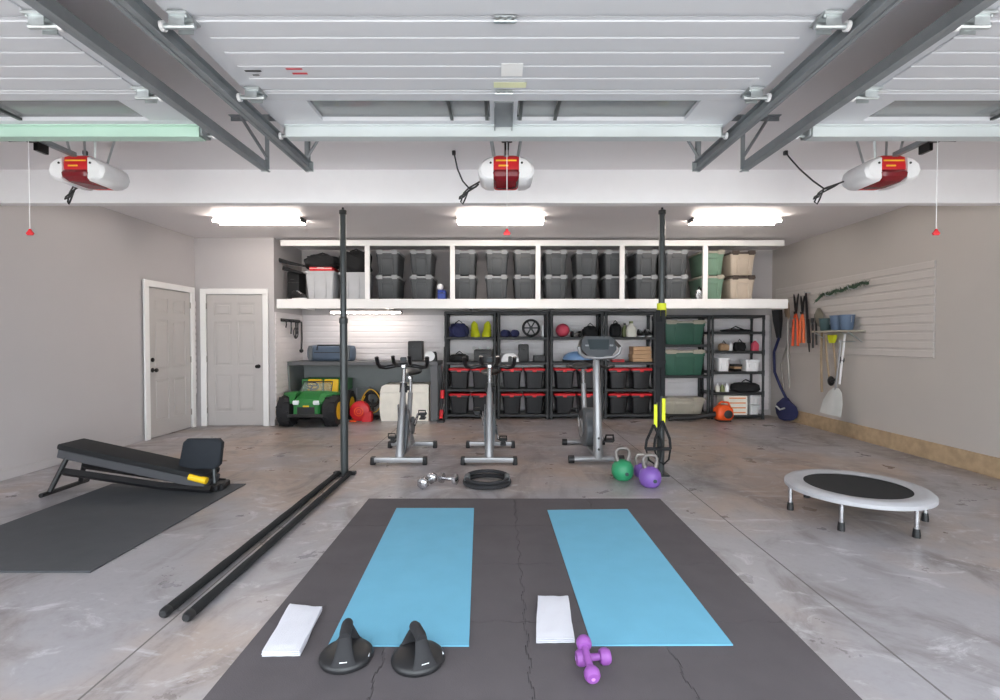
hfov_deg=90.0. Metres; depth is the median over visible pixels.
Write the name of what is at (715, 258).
storage tote
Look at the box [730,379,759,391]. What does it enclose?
duffel bag
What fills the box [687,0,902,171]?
door track
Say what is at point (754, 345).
bottle
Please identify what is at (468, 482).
ring
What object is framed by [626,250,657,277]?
storage tote
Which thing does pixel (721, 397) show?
box
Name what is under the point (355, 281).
storage bin
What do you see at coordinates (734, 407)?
box
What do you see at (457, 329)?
duffel bag
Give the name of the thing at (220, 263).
wall
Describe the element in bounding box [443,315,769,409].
shelving unit
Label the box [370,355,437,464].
bike
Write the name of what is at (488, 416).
bike
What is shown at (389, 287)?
storage tote
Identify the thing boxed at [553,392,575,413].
tote
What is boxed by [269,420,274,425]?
baseboard
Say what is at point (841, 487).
trampoline
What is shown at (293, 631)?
folded towel
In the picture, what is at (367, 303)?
storage unit
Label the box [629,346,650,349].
parcel
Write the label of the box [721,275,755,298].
storage tote
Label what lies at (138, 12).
door track
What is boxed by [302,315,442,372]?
panel
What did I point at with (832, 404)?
snow shovel
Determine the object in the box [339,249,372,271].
duffel bag
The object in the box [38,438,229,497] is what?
bench
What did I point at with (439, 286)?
ball
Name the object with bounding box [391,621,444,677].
handle
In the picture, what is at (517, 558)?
floor mat
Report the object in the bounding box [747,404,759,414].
clear container
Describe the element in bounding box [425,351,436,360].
desk clock
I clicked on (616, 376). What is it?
tote
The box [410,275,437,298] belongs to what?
storage tote
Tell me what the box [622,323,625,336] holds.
water bottle
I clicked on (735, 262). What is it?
storage tote
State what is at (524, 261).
storage tote
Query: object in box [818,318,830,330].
bucket
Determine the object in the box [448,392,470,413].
tote
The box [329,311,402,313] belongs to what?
strip light
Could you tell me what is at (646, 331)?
shoe
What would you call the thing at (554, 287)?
storage tote
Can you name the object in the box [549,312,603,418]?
shelving unit
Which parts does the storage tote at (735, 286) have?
lid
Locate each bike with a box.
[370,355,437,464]
[460,355,517,464]
[562,336,624,462]
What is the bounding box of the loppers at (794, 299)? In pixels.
[791,294,798,345]
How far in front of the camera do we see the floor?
3.23 m
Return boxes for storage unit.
[277,240,787,309]
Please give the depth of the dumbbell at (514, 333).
8.44 m
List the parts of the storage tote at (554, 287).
lid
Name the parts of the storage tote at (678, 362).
lid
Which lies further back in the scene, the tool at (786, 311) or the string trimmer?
the tool at (786, 311)
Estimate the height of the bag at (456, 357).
0.190 m
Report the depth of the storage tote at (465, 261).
7.91 m
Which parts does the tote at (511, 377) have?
lid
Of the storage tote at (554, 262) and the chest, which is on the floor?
the chest
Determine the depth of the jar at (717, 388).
8.55 m
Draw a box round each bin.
[305,271,339,298]
[338,272,374,298]
[714,358,729,370]
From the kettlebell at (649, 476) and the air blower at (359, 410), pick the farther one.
the air blower at (359, 410)
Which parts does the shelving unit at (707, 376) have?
post, shelf, shelf, shelf, shelf, post, post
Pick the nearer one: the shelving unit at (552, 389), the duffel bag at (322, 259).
the duffel bag at (322, 259)
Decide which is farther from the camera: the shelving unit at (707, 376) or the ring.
the shelving unit at (707, 376)
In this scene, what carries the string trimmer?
hanging from the panel at (896, 310)
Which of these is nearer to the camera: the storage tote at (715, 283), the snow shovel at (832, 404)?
the snow shovel at (832, 404)
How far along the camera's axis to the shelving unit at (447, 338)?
8.43 m
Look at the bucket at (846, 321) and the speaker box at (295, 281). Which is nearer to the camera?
the bucket at (846, 321)
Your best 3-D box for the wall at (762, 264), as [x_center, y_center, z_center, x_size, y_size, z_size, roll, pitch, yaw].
[0.656,-0.339,8.955,8.548,3.000,0.120,0,1,0]
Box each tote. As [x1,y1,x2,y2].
[375,250,404,277]
[376,275,405,298]
[409,250,436,276]
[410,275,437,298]
[448,367,470,388]
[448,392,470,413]
[455,250,477,275]
[455,275,477,298]
[471,367,491,388]
[471,392,486,413]
[485,250,508,275]
[485,275,508,298]
[501,367,522,388]
[501,392,522,413]
[512,250,535,275]
[512,275,534,298]
[523,367,544,388]
[523,392,544,413]
[541,250,567,275]
[541,275,567,298]
[553,367,575,388]
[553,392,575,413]
[570,250,598,276]
[570,275,597,298]
[574,392,592,412]
[575,367,592,388]
[597,275,627,298]
[598,250,627,277]
[607,367,629,388]
[607,392,629,413]
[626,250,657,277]
[626,275,657,298]
[626,367,651,388]
[626,392,651,413]
[656,250,688,278]
[656,275,687,298]
[665,320,706,343]
[665,350,705,374]
[665,396,705,413]
[688,250,724,278]
[688,275,724,298]
[721,250,755,277]
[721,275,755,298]
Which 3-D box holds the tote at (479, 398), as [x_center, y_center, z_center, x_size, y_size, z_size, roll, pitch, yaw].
[-0.309,0.907,8.640,0.370,0.345,0.409,0,1,0]
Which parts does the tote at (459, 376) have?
lid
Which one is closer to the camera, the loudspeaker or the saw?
the saw
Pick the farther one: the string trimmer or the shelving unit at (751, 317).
the shelving unit at (751, 317)
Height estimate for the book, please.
0.038 m
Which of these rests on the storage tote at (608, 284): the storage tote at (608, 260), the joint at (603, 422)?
the storage tote at (608, 260)
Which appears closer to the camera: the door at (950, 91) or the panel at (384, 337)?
the door at (950, 91)
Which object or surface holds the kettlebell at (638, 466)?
on the floor
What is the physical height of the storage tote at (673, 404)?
0.286 m
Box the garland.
[814,280,869,302]
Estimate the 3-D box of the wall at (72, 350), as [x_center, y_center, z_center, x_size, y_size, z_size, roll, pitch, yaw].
[-4.810,-0.240,4.006,0.120,3.000,7.820,0,1,0]
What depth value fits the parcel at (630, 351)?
8.46 m
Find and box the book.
[730,364,741,366]
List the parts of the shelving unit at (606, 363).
post, shelf, shelf, shelf, shelf, shelf, post, post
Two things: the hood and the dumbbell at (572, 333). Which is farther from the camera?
the dumbbell at (572, 333)
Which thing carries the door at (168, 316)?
in the wall at (72, 350)
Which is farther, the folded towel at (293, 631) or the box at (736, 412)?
the box at (736, 412)
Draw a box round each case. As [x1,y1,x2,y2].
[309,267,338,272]
[474,349,491,361]
[533,355,544,361]
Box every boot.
[471,321,479,336]
[482,321,490,336]
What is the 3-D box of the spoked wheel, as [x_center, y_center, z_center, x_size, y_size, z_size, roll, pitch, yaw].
[0.531,-0.378,8.564,0.310,0.310,0.060,0,1,0]
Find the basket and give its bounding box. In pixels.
[740,359,759,370]
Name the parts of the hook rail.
rail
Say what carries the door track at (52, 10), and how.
attached to the ceiling
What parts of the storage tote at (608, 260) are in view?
lid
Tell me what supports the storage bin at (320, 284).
on the storage unit
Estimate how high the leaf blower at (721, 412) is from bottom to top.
0.336 m
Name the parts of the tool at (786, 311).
blade, handle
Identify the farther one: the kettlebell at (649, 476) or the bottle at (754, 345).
the bottle at (754, 345)
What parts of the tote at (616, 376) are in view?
lid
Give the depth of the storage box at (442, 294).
7.93 m
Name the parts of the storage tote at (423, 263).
lid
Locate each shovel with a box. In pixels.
[772,310,797,420]
[815,308,823,391]
[820,340,854,416]
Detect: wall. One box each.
[0,205,194,471]
[194,238,301,425]
[302,250,771,414]
[771,206,999,457]
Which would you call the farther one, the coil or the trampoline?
the coil
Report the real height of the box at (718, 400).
0.079 m
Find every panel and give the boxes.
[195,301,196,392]
[275,312,302,408]
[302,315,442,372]
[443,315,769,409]
[775,260,935,358]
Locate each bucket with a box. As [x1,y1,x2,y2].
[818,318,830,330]
[829,315,840,329]
[838,314,855,329]
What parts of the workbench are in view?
panel, panel, leg, leg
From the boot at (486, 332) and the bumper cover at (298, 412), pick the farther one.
the boot at (486, 332)
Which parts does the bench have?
frame, rail, pad post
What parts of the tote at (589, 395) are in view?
lid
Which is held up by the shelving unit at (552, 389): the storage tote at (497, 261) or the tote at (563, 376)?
the tote at (563, 376)
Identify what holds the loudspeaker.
on the workbench
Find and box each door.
[0,0,216,140]
[143,279,195,440]
[154,0,856,140]
[200,289,269,425]
[795,0,999,140]
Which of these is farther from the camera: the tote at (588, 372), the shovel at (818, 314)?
the tote at (588, 372)
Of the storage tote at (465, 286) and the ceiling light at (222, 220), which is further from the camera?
the storage tote at (465, 286)
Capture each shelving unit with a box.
[444,312,496,418]
[497,312,548,418]
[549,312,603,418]
[599,312,655,418]
[651,315,710,418]
[701,315,764,418]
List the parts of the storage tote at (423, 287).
lid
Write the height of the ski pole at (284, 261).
0.259 m
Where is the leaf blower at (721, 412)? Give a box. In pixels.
[668,401,733,421]
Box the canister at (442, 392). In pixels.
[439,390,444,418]
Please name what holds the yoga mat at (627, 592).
on the floor mat at (517, 558)
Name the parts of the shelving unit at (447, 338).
post, post, shelf, shelf, shelf, shelf, shelf, post, post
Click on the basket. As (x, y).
(747, 364)
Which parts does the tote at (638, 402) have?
lid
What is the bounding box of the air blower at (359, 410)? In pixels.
[349,401,372,421]
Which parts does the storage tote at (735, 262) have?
lid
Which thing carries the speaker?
on the shelving unit at (545, 413)
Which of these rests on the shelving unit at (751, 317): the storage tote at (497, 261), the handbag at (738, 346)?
the handbag at (738, 346)
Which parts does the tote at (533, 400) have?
lid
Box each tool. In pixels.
[784,302,798,387]
[810,318,814,347]
[814,314,817,344]
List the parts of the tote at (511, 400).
lid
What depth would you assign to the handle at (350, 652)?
2.02 m
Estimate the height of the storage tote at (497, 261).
0.389 m
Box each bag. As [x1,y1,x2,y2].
[304,252,339,269]
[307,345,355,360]
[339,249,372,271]
[449,351,468,361]
[582,323,597,336]
[609,320,620,336]
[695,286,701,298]
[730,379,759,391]
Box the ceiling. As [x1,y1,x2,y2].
[0,0,999,249]
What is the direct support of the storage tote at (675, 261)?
on the storage tote at (675, 286)
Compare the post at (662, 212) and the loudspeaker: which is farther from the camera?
the loudspeaker
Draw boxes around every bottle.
[541,325,543,336]
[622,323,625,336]
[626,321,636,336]
[751,339,758,350]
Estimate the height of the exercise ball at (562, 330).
0.230 m
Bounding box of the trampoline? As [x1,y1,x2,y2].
[784,469,938,538]
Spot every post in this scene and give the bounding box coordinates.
[338,207,347,476]
[657,207,669,476]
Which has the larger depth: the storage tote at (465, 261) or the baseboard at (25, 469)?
the storage tote at (465, 261)
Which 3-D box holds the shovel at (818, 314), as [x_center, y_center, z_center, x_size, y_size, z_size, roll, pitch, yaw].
[4.765,-0.003,7.427,0.092,1.245,0.230,0,1,0]
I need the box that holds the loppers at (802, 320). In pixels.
[798,296,805,342]
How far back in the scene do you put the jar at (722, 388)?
8.55 m
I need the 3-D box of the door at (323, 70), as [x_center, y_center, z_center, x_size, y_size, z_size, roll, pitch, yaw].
[0.020,-1.287,1.940,2.688,0.104,2.270,0,1,0]
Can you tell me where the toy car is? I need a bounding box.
[276,377,355,426]
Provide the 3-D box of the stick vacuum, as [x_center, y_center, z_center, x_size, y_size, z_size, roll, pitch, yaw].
[-0.961,0.562,8.225,0.120,1.225,0.303,0,1,0]
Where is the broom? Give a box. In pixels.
[827,334,837,375]
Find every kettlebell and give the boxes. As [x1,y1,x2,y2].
[611,446,633,480]
[634,453,647,477]
[639,453,661,487]
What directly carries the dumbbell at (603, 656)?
on the floor mat at (517, 558)
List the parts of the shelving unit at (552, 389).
post, post, shelf, shelf, shelf, shelf, shelf, post, post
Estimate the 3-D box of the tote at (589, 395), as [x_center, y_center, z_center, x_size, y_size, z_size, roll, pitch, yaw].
[1.494,0.907,8.640,0.370,0.345,0.409,0,1,0]
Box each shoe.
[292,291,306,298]
[637,329,644,336]
[644,329,651,336]
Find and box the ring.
[463,469,510,489]
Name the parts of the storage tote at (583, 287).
lid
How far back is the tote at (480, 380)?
8.46 m
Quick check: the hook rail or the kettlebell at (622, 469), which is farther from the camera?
the hook rail
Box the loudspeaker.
[408,341,423,360]
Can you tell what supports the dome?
on the shelving unit at (552, 389)
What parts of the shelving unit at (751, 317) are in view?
post, post, shelf, shelf, shelf, shelf, shelf, shelf, post, post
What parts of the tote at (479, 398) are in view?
lid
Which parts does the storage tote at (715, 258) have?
lid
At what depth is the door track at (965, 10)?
2.33 m
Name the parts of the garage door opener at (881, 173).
power cord, rail, release handle, trolley arm, release cord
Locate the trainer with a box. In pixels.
[644,303,671,464]
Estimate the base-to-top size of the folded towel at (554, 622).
0.027 m
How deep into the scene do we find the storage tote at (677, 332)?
8.44 m
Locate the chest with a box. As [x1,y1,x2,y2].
[379,382,430,420]
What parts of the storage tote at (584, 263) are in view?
lid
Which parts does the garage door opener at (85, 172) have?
trolley arm, release cord, release handle, rail, power cord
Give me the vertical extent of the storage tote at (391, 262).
0.389 m
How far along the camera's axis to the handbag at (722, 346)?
8.50 m
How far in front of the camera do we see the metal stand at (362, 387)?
8.73 m
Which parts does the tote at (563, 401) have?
lid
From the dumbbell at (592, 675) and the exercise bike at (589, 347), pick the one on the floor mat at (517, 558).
the dumbbell at (592, 675)
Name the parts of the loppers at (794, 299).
handle, handle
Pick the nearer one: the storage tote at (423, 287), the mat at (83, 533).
the mat at (83, 533)
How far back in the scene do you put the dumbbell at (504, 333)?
8.44 m
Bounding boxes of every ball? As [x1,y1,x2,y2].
[437,284,442,289]
[556,324,569,336]
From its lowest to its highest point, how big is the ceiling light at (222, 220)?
0.069 m
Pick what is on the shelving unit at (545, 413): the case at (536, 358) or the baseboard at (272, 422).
the case at (536, 358)
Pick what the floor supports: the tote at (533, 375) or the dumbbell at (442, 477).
the dumbbell at (442, 477)
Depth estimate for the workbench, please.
8.84 m
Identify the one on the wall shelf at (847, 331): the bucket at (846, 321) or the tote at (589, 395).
the bucket at (846, 321)
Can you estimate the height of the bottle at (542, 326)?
0.200 m
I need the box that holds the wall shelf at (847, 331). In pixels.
[811,330,865,341]
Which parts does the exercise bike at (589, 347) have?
seat post, console post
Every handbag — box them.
[718,340,728,350]
[733,339,745,350]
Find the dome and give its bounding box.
[562,351,593,361]
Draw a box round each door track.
[22,0,274,171]
[108,0,318,171]
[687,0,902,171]
[732,0,997,171]
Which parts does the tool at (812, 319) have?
handle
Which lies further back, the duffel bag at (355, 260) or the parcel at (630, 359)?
the parcel at (630, 359)
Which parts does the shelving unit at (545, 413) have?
post, shelf, shelf, shelf, shelf, shelf, post, post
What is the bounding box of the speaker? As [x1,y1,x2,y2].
[518,344,528,361]
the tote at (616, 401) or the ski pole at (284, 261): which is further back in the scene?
the tote at (616, 401)
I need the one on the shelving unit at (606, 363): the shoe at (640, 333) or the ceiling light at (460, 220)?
the shoe at (640, 333)
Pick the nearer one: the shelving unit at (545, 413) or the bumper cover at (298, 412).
the bumper cover at (298, 412)
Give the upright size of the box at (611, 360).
0.040 m
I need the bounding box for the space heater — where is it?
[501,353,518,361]
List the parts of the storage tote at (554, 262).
lid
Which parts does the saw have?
blade, handle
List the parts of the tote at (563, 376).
lid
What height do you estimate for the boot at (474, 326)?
0.275 m
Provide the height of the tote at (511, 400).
0.345 m
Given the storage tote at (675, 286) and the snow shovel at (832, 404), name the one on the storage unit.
the storage tote at (675, 286)
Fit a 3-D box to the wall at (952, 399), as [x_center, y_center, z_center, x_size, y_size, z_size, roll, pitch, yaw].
[4.890,-0.251,4.556,0.120,3.000,8.920,0,1,0]
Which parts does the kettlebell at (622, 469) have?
handle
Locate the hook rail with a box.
[281,318,303,352]
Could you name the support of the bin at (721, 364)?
on the shelving unit at (751, 317)
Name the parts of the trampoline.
leg, leg, leg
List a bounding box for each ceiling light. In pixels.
[211,216,306,224]
[456,216,544,224]
[687,216,782,224]
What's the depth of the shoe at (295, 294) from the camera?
7.88 m
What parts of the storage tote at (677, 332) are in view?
lid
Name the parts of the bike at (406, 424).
handlebar post, seat post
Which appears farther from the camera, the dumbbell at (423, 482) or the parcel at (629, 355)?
the parcel at (629, 355)
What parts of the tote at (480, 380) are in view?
lid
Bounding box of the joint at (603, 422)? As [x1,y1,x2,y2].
[77,422,951,699]
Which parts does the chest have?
lid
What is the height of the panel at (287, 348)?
1.680 m
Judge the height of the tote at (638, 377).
0.345 m
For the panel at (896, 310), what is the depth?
6.33 m
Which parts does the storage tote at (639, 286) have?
lid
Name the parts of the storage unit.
rail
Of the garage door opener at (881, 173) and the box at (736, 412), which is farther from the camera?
the box at (736, 412)
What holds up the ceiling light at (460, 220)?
attached to the ceiling
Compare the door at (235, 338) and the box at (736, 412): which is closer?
the door at (235, 338)
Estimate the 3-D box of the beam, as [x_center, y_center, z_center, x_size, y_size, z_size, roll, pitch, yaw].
[0.040,-1.530,4.720,9.580,0.310,0.100,0,1,0]
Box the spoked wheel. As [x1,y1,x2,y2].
[522,319,539,336]
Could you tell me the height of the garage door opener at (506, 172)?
0.910 m
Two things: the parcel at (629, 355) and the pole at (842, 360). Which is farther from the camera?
the parcel at (629, 355)
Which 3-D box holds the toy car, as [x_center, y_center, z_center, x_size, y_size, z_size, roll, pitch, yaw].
[-2.954,0.840,8.143,0.913,0.698,1.201,0,1,0]
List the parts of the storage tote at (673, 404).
lid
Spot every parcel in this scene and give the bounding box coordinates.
[628,354,650,357]
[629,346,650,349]
[629,350,651,353]
[629,358,651,361]
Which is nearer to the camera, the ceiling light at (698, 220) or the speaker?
the ceiling light at (698, 220)
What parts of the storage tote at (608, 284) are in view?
lid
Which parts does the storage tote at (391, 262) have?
lid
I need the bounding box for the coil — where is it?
[361,389,379,419]
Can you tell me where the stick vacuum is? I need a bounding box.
[437,347,444,422]
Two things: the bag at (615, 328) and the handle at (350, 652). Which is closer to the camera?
the handle at (350, 652)
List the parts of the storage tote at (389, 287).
lid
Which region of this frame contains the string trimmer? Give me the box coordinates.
[823,335,834,385]
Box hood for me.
[284,391,339,413]
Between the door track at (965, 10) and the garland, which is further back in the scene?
the garland
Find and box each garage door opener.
[8,141,129,234]
[452,141,533,234]
[783,141,955,234]
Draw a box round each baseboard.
[0,434,141,480]
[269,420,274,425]
[792,411,999,478]
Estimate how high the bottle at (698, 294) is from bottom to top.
0.210 m
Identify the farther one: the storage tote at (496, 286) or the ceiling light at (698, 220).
the storage tote at (496, 286)
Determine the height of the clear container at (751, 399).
0.159 m
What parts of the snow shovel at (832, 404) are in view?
blade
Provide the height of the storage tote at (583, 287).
0.389 m
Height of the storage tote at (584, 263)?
0.389 m
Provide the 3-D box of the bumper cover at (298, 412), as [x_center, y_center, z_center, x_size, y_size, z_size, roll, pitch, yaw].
[-2.954,0.946,7.596,0.583,0.155,0.047,0,1,0]
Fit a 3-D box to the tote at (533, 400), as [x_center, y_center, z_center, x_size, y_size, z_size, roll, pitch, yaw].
[0.582,0.907,8.640,0.370,0.345,0.409,0,1,0]
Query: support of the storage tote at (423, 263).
on the storage tote at (423, 287)
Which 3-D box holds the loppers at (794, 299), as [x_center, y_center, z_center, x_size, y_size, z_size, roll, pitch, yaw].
[4.768,-0.481,8.035,0.086,0.836,0.180,0,1,0]
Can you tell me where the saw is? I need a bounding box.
[804,291,810,351]
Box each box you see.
[287,272,305,298]
[437,290,446,298]
[610,359,624,361]
[717,395,746,400]
[717,399,746,404]
[717,403,746,409]
[733,410,746,414]
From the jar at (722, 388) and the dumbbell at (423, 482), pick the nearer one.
the dumbbell at (423, 482)
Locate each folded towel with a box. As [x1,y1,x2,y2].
[261,604,321,656]
[536,596,574,642]
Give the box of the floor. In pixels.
[0,415,999,699]
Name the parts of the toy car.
seat, windscreen frame, seat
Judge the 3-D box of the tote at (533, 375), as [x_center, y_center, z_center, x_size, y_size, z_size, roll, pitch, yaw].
[0.582,0.481,8.632,0.370,0.345,0.409,0,1,0]
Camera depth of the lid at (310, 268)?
7.93 m
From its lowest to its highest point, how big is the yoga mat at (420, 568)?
0.006 m
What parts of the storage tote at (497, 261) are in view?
lid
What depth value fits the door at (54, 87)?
2.55 m
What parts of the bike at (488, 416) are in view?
handlebar post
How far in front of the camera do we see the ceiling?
4.43 m
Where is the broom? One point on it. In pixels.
(831, 338)
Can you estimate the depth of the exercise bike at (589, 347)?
5.48 m
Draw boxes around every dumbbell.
[417,472,436,488]
[438,472,458,484]
[501,330,509,336]
[510,330,518,336]
[570,331,581,336]
[575,647,611,666]
[576,634,600,683]
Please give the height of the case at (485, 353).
0.210 m
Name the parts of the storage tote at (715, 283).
lid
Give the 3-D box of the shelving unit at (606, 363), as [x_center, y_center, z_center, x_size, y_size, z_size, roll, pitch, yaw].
[2.203,0.258,8.647,0.892,1.819,0.450,0,1,0]
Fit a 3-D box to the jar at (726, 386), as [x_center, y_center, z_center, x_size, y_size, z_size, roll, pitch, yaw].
[3.892,0.643,8.575,0.071,0.140,0.050,0,1,0]
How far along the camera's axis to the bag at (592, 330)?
8.45 m
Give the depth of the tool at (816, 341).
7.52 m
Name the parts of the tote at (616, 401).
lid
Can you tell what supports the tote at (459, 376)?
on the shelving unit at (447, 338)
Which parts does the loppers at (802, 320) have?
handle, handle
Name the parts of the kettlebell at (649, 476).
handle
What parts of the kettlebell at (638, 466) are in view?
handle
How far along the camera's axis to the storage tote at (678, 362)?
8.45 m
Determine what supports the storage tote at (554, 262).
on the storage tote at (554, 287)
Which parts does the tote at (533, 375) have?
lid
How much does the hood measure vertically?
0.367 m
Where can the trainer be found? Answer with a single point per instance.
(660, 324)
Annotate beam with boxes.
[0,170,999,205]
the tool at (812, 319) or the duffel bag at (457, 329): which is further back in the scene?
the duffel bag at (457, 329)
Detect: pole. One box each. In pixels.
[278,258,304,273]
[838,332,851,383]
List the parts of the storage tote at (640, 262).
lid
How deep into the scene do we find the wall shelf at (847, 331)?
6.72 m
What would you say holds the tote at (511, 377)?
on the shelving unit at (545, 413)
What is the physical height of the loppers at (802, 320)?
0.734 m
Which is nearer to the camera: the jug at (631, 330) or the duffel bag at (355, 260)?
the duffel bag at (355, 260)
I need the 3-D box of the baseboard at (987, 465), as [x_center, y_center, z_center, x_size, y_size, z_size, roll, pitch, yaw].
[4.818,1.154,4.309,0.020,0.200,8.130,0,1,0]
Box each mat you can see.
[0,484,245,572]
[203,499,861,699]
[328,508,473,646]
[547,509,732,645]
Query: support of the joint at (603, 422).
attached to the floor
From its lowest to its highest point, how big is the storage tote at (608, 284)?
0.389 m
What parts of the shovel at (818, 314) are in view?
blade, handle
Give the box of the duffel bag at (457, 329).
[449,320,468,336]
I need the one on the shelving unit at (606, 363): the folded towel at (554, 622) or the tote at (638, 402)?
the tote at (638, 402)
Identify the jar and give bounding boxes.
[715,383,719,391]
[720,383,724,391]
[725,383,728,391]
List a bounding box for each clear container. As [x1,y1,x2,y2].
[746,395,759,404]
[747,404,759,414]
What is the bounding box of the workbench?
[287,360,442,420]
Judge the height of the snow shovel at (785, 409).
1.849 m
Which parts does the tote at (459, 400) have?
lid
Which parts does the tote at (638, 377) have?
lid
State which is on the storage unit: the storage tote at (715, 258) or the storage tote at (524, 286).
the storage tote at (524, 286)
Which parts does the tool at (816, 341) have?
handle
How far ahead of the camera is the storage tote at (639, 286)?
7.93 m
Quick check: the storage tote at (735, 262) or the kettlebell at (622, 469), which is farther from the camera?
the storage tote at (735, 262)

